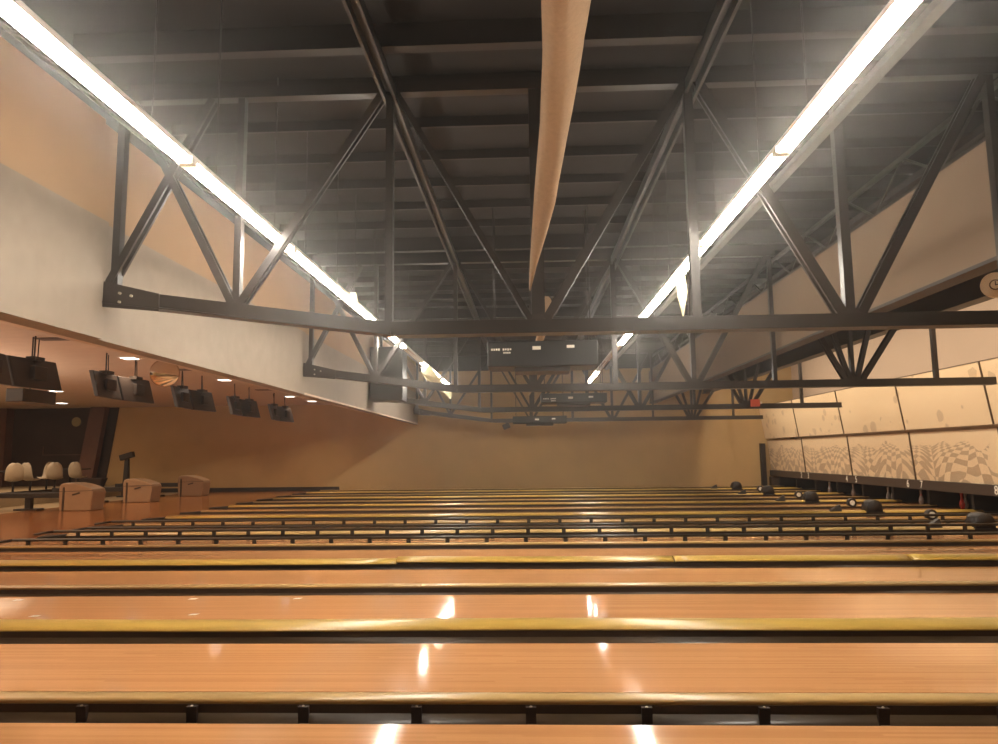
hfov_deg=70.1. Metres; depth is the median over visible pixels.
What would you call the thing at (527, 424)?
grille
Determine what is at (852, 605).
lane
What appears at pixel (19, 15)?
lamp
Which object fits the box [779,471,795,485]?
board
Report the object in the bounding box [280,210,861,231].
ceiling beam
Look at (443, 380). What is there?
lamp
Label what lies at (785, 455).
panel
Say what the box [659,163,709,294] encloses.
lamp
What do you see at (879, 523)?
lane
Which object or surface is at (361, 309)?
lamp
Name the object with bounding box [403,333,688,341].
ceiling beam
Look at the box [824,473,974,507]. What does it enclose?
wall
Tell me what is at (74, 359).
ceiling
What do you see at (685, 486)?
divider
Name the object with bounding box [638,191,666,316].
lamp
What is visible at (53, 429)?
wall
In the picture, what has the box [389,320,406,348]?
lamp
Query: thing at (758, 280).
ceiling beam
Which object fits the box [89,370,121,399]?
monitor
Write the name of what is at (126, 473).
console
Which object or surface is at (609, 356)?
lamp
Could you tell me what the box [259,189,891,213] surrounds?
ceiling beam
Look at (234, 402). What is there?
monitor
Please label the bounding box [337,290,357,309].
scrap
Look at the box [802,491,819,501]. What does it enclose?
hood
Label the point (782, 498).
wedge
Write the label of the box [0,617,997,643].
divider
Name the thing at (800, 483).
board
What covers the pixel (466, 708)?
divider
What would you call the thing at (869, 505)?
hood
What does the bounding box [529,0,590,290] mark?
duct
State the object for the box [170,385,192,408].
monitor
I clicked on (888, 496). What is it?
pin
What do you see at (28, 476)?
chair
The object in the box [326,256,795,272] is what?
ceiling beam
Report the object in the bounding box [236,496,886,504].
divider
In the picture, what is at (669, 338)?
ceiling beam
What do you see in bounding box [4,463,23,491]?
chair
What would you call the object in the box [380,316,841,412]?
roof truss
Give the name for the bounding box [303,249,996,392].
roof truss
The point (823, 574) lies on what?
lane
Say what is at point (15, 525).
floor
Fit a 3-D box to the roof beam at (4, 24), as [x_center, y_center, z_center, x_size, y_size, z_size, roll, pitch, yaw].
[-3.187,-1.524,13.581,0.050,0.050,29.550,-1,-7,2]
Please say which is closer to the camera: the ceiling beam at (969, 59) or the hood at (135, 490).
the ceiling beam at (969, 59)
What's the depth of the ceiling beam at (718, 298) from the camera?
18.93 m
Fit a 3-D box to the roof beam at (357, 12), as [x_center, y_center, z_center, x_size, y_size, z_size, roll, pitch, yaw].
[-0.876,-2.163,13.558,0.140,0.120,29.550,-1,-7,2]
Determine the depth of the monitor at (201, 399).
17.77 m
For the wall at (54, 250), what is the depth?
6.42 m
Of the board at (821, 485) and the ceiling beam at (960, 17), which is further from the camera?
the board at (821, 485)
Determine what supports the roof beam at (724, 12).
attached to the wall
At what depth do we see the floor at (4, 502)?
22.84 m
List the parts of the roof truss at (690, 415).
web post, plate, web post, web post, web post, web post, web post, web post, web post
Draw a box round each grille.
[515,366,569,374]
[526,423,552,425]
[557,402,590,406]
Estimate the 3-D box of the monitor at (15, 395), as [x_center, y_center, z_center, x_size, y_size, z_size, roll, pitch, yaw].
[-7.831,-0.030,11.966,0.300,1.118,0.800,-1,-7,2]
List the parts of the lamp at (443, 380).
hanger rod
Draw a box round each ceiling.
[0,320,417,423]
[21,0,997,353]
[653,113,997,364]
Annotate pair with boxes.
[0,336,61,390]
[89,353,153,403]
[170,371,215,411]
[226,383,260,417]
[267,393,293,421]
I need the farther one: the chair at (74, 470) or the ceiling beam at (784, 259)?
the chair at (74, 470)
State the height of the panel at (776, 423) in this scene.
1.262 m
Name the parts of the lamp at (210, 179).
hanger rod, hanger rod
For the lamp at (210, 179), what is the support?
hanging from the ceiling at (68, 18)
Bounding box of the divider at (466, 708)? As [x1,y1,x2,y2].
[0,691,997,725]
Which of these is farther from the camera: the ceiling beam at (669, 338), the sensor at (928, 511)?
the ceiling beam at (669, 338)
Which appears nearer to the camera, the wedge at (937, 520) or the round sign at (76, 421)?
the wedge at (937, 520)
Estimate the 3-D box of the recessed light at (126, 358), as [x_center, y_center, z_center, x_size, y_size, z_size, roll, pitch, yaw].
[-7.580,-0.281,14.604,0.320,0.024,0.320,-1,-7,2]
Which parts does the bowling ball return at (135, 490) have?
rack rail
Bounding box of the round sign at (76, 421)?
[72,417,80,426]
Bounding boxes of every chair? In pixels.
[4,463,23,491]
[22,462,41,490]
[37,462,51,488]
[46,462,62,487]
[68,462,86,481]
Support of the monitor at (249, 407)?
on the pair at (248, 407)
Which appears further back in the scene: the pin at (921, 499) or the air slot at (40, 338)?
the pin at (921, 499)
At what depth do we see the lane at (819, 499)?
20.20 m
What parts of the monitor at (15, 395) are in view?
drop rod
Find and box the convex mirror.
[149,361,179,386]
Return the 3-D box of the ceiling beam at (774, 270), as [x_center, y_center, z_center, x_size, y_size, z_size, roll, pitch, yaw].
[3.604,-2.213,15.971,14.600,0.130,0.036,-1,-7,2]
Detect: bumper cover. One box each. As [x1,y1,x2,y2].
[0,532,997,545]
[34,523,997,537]
[71,520,997,529]
[94,513,997,525]
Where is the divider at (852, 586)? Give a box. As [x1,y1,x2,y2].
[0,581,997,596]
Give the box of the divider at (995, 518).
[98,517,997,526]
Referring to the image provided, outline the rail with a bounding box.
[3,485,103,492]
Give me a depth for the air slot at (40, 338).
12.15 m
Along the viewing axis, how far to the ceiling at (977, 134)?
10.02 m
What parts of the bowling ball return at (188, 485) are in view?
rack rail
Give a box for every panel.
[759,400,798,438]
[767,438,805,471]
[791,391,843,436]
[802,436,852,475]
[835,387,905,433]
[848,432,916,479]
[896,361,994,429]
[910,427,997,484]
[979,357,997,423]
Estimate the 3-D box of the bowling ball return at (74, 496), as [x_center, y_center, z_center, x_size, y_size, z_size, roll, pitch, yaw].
[-12.415,3.373,19.266,3.270,0.735,0.612,-1,-7,2]
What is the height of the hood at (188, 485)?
0.735 m
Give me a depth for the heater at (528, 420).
23.85 m
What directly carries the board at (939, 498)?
on the divider at (813, 506)
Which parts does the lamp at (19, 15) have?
hanger rod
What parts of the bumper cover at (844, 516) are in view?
rail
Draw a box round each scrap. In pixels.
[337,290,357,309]
[421,366,441,382]
[442,391,451,398]
[676,274,687,315]
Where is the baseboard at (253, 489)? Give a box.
[161,487,338,491]
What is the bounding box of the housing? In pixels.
[700,0,955,269]
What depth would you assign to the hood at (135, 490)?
22.12 m
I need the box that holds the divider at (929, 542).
[0,539,997,551]
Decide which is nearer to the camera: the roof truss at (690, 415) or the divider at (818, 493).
the divider at (818, 493)
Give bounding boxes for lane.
[0,535,997,545]
[0,546,997,559]
[0,554,997,571]
[0,567,997,584]
[0,593,997,619]
[0,643,997,692]
[0,723,997,743]
[57,523,923,534]
[110,516,997,525]
[156,508,971,517]
[191,503,927,511]
[221,499,862,506]
[244,496,820,502]
[285,490,756,495]
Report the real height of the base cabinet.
0.398 m
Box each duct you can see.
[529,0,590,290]
[535,296,551,340]
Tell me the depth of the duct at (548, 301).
11.08 m
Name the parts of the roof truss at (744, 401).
web post, web post, web post, web post, web post, web post, web post, web post, web post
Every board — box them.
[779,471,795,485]
[796,472,814,488]
[815,474,839,491]
[836,475,861,495]
[862,477,891,498]
[891,479,926,502]
[927,481,963,507]
[971,484,997,511]
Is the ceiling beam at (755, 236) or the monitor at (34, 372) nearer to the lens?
the monitor at (34, 372)
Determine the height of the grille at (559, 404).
0.070 m
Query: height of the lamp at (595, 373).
1.785 m
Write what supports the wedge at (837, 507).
on the divider at (939, 511)
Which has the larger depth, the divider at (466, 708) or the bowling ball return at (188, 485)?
the bowling ball return at (188, 485)
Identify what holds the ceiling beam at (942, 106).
attached to the ceiling at (68, 18)
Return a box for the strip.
[770,470,997,495]
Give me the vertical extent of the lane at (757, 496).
0.140 m
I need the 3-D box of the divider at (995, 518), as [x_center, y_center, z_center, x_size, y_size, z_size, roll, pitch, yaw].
[1.342,2.993,13.835,18.718,0.199,0.496,-1,-7,2]
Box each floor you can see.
[0,485,120,507]
[0,491,306,543]
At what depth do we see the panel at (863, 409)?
18.88 m
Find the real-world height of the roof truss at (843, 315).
2.672 m
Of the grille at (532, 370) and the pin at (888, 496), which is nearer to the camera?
the grille at (532, 370)
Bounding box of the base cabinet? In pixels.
[769,476,779,485]
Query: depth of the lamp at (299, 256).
8.96 m
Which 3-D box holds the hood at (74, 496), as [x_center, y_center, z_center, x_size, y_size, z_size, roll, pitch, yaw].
[-11.251,3.355,19.225,0.940,0.735,0.600,-1,-7,2]
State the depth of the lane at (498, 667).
4.57 m
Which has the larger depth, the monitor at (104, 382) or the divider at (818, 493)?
the divider at (818, 493)
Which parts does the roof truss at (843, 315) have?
web post, plate, web post, web post, web post, web post, web post, web post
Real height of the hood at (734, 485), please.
0.275 m
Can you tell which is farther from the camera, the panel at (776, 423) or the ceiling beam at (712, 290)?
the panel at (776, 423)
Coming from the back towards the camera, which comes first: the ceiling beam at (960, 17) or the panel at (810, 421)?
the panel at (810, 421)
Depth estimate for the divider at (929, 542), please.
10.50 m
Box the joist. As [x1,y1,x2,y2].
[652,78,997,368]
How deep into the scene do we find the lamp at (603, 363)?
18.62 m
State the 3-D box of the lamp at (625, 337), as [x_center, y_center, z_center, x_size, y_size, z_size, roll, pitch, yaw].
[2.527,-1.587,14.070,0.120,1.785,2.420,-1,-7,2]
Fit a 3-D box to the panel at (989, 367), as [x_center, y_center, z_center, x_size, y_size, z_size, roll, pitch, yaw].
[9.587,0.213,12.419,0.240,1.262,3.302,-1,-7,2]
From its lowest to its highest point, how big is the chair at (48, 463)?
0.975 m
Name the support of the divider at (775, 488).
on the floor
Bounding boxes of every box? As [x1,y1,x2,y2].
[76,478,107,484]
[370,347,406,402]
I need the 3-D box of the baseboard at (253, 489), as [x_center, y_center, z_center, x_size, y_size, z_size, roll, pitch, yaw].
[-10.207,4.677,28.283,7.800,0.160,0.030,-1,-7,2]
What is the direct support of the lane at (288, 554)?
on the floor
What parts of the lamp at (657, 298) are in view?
hanger rod, hanger rod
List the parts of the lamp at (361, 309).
hanger rod, hanger rod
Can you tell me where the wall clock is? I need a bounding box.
[980,272,997,297]
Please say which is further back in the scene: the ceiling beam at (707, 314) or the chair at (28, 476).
the chair at (28, 476)
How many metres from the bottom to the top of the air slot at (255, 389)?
0.020 m
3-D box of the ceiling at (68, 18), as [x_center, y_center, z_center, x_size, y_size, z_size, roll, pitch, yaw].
[3.325,-2.654,13.565,15.050,0.200,29.800,-1,-7,2]
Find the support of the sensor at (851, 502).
on the divider at (813, 506)
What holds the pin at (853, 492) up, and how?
on the lane at (757, 496)
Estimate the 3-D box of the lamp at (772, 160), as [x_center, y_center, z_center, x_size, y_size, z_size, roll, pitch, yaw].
[2.224,-2.421,6.804,0.120,1.785,2.420,-1,-7,2]
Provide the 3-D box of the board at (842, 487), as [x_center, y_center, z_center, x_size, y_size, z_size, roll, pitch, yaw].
[10.807,3.519,21.843,0.840,0.700,0.080,-1,-7,2]
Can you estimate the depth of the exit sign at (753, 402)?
19.76 m
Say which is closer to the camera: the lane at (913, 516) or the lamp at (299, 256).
the lamp at (299, 256)
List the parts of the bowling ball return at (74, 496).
leg, rack rail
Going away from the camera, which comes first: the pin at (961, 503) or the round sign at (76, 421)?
the pin at (961, 503)
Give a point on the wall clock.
(989, 283)
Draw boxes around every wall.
[0,36,305,393]
[0,163,108,339]
[10,408,118,485]
[101,124,417,424]
[105,340,794,489]
[649,140,995,401]
[791,298,997,438]
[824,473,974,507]
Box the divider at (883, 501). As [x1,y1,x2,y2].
[209,499,918,508]
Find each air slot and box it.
[34,337,70,340]
[255,389,272,390]
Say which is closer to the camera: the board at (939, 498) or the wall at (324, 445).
the board at (939, 498)
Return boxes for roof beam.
[0,15,422,366]
[342,0,487,351]
[576,0,741,339]
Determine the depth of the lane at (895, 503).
18.26 m
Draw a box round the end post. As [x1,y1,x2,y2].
[759,443,766,485]
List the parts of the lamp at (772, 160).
hanger rod, hanger rod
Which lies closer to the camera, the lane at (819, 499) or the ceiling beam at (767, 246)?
the ceiling beam at (767, 246)
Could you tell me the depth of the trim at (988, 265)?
9.29 m
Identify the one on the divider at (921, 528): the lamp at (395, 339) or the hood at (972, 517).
the hood at (972, 517)
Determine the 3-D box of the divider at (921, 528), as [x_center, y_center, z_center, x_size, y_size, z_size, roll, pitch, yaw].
[1.272,2.792,12.169,18.718,0.219,0.736,-1,-7,2]
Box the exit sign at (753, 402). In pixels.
[750,399,761,406]
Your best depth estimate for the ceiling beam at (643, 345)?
26.52 m
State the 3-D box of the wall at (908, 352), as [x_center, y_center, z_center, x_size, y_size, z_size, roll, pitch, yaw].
[11.145,-0.436,12.984,0.550,4.520,29.800,-1,-7,2]
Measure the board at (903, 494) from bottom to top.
0.700 m
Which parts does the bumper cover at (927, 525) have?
rail, rail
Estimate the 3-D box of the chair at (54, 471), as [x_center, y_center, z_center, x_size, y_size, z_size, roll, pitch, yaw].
[-14.710,3.473,23.568,0.480,0.975,0.522,2,-7,-23]
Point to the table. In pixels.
(69, 478)
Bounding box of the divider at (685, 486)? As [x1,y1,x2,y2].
[307,486,795,491]
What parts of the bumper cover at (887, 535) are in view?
rail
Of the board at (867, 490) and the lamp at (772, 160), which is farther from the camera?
the board at (867, 490)
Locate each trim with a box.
[419,349,667,371]
[649,256,997,403]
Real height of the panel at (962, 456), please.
1.162 m
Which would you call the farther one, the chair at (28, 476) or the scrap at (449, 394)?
the chair at (28, 476)
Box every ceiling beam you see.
[73,1,997,63]
[129,57,997,89]
[171,101,997,135]
[206,135,965,166]
[235,165,921,191]
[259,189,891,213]
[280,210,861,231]
[297,228,834,254]
[312,243,816,259]
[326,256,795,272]
[337,268,782,282]
[350,278,766,292]
[357,288,755,300]
[366,296,740,308]
[373,304,733,319]
[380,314,719,320]
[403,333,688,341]
[408,337,687,345]
[412,341,681,352]
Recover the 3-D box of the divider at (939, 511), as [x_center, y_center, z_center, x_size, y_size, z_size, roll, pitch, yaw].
[1.411,3.175,15.504,18.718,0.219,0.736,-1,-7,2]
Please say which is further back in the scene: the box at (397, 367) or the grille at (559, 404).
the box at (397, 367)
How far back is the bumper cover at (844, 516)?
13.71 m
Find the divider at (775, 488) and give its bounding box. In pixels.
[292,487,814,494]
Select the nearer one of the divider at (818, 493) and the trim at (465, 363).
the divider at (818, 493)
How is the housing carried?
hanging from the ceiling at (68, 18)
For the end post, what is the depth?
27.39 m
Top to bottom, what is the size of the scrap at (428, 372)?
0.483 m
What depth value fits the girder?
13.71 m
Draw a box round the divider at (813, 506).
[180,505,958,513]
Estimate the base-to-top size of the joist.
0.560 m
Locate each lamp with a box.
[0,0,193,164]
[180,0,295,252]
[286,132,349,299]
[344,197,377,319]
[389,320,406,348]
[403,273,423,362]
[420,308,435,372]
[436,319,445,382]
[589,337,598,380]
[596,296,609,371]
[605,281,621,360]
[617,248,632,345]
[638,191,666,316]
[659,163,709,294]
[699,0,788,245]
[774,0,921,153]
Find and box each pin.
[851,484,855,495]
[886,487,890,498]
[919,490,923,504]
[959,493,964,508]
[963,493,968,508]
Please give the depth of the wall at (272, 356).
7.75 m
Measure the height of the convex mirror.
0.525 m
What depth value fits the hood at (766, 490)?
21.79 m
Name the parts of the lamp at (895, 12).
hanger rod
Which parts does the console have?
stem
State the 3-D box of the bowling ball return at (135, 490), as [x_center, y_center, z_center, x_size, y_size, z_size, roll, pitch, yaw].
[-12.392,3.740,22.447,3.270,0.735,0.612,-1,-7,2]
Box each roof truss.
[102,62,997,337]
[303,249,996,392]
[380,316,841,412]
[414,350,762,422]
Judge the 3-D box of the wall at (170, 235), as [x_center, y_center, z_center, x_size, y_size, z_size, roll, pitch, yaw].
[-3.816,-0.276,17.887,0.260,2.330,21.270,-1,-7,2]
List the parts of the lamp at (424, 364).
hanger rod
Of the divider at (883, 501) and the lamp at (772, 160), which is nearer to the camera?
the lamp at (772, 160)
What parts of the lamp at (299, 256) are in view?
hanger rod, hanger rod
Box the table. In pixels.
[63,468,90,482]
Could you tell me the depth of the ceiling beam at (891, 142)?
9.47 m
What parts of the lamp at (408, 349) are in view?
hanger rod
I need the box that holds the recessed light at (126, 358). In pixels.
[118,357,140,359]
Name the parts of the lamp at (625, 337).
hanger rod, hanger rod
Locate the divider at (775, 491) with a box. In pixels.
[276,490,835,496]
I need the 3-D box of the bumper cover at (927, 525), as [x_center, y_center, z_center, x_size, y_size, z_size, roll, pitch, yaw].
[0.745,2.707,11.929,17.550,0.234,0.056,-1,-7,2]
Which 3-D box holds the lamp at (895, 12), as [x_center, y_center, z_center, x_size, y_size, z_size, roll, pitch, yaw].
[2.123,-2.700,4.382,0.120,1.785,2.420,-1,-7,2]
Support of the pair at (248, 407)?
hanging from the ceiling at (74, 359)
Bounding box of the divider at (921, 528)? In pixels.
[37,526,997,537]
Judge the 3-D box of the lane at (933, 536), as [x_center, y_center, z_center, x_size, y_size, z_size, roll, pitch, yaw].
[1.249,2.733,11.270,18.790,0.140,1.060,-1,-7,2]
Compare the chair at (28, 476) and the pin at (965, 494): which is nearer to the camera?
the pin at (965, 494)
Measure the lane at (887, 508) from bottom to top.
0.140 m
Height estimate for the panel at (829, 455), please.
1.162 m
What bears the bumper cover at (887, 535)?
on the divider at (929, 542)
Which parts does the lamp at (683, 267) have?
hanger rod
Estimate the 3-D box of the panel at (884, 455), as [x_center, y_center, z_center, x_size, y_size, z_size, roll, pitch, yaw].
[10.090,2.229,18.880,0.155,1.162,3.375,-1,-7,2]
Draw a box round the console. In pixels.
[116,451,134,496]
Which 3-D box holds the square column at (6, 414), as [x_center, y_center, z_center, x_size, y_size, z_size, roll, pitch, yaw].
[-20.079,3.040,28.636,0.700,3.120,0.480,-1,-7,2]
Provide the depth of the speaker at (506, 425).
26.71 m
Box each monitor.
[0,353,11,385]
[6,355,61,390]
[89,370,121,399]
[117,376,153,403]
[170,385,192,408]
[188,389,215,411]
[226,396,242,415]
[239,399,260,417]
[267,404,280,420]
[277,406,293,421]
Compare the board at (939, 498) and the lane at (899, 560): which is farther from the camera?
the board at (939, 498)
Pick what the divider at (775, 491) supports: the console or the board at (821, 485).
the board at (821, 485)
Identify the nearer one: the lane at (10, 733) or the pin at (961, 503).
the lane at (10, 733)
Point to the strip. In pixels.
(968, 488)
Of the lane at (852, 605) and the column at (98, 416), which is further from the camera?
the column at (98, 416)
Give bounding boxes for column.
[0,408,14,486]
[75,407,109,481]
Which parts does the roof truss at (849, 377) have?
web post, plate, web post, web post, web post, web post, web post, web post, web post, web post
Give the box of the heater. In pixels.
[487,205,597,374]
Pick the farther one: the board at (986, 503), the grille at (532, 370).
the board at (986, 503)
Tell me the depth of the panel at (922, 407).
15.42 m
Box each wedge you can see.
[775,495,785,500]
[829,504,841,511]
[929,518,942,527]
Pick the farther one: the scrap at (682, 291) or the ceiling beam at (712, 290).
the ceiling beam at (712, 290)
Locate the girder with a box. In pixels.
[702,268,997,393]
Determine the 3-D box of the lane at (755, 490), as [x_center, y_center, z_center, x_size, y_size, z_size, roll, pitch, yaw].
[1.806,4.265,24.611,18.790,0.140,1.060,-1,-7,2]
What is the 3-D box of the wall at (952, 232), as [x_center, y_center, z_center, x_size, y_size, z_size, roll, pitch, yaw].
[5.392,-1.108,13.301,0.150,1.240,29.800,-1,-7,2]
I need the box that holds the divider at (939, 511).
[141,509,997,519]
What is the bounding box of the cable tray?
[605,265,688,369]
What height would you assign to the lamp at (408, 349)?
1.785 m
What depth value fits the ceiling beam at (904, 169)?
10.40 m
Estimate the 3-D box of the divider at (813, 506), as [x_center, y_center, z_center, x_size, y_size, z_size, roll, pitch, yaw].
[1.481,3.376,17.171,18.718,0.199,0.496,-1,-7,2]
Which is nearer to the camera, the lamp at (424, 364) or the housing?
the housing
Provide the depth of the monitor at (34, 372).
11.72 m
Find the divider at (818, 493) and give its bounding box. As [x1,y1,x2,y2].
[257,492,860,500]
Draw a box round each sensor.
[794,491,802,497]
[846,498,856,506]
[924,509,937,519]
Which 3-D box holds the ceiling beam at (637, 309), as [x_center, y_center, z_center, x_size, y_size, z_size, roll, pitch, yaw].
[3.762,-1.711,19.735,14.600,0.270,0.120,-1,-7,2]
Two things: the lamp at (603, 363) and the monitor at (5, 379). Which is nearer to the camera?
the monitor at (5, 379)
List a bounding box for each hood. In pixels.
[59,482,105,510]
[123,478,161,502]
[178,475,210,496]
[730,481,741,488]
[761,485,775,494]
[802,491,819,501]
[861,499,884,512]
[965,512,997,529]
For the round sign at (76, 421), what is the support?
attached to the wall at (53, 429)
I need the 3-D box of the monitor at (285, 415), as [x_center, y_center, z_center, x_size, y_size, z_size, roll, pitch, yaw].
[-7.214,1.427,23.978,0.220,0.500,1.001,-2,-7,9]
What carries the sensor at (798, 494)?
on the divider at (821, 497)
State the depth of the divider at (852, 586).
7.16 m
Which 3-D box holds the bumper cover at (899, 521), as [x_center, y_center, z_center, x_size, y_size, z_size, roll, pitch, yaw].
[0.892,2.767,12.460,17.300,0.234,0.056,-1,-7,2]

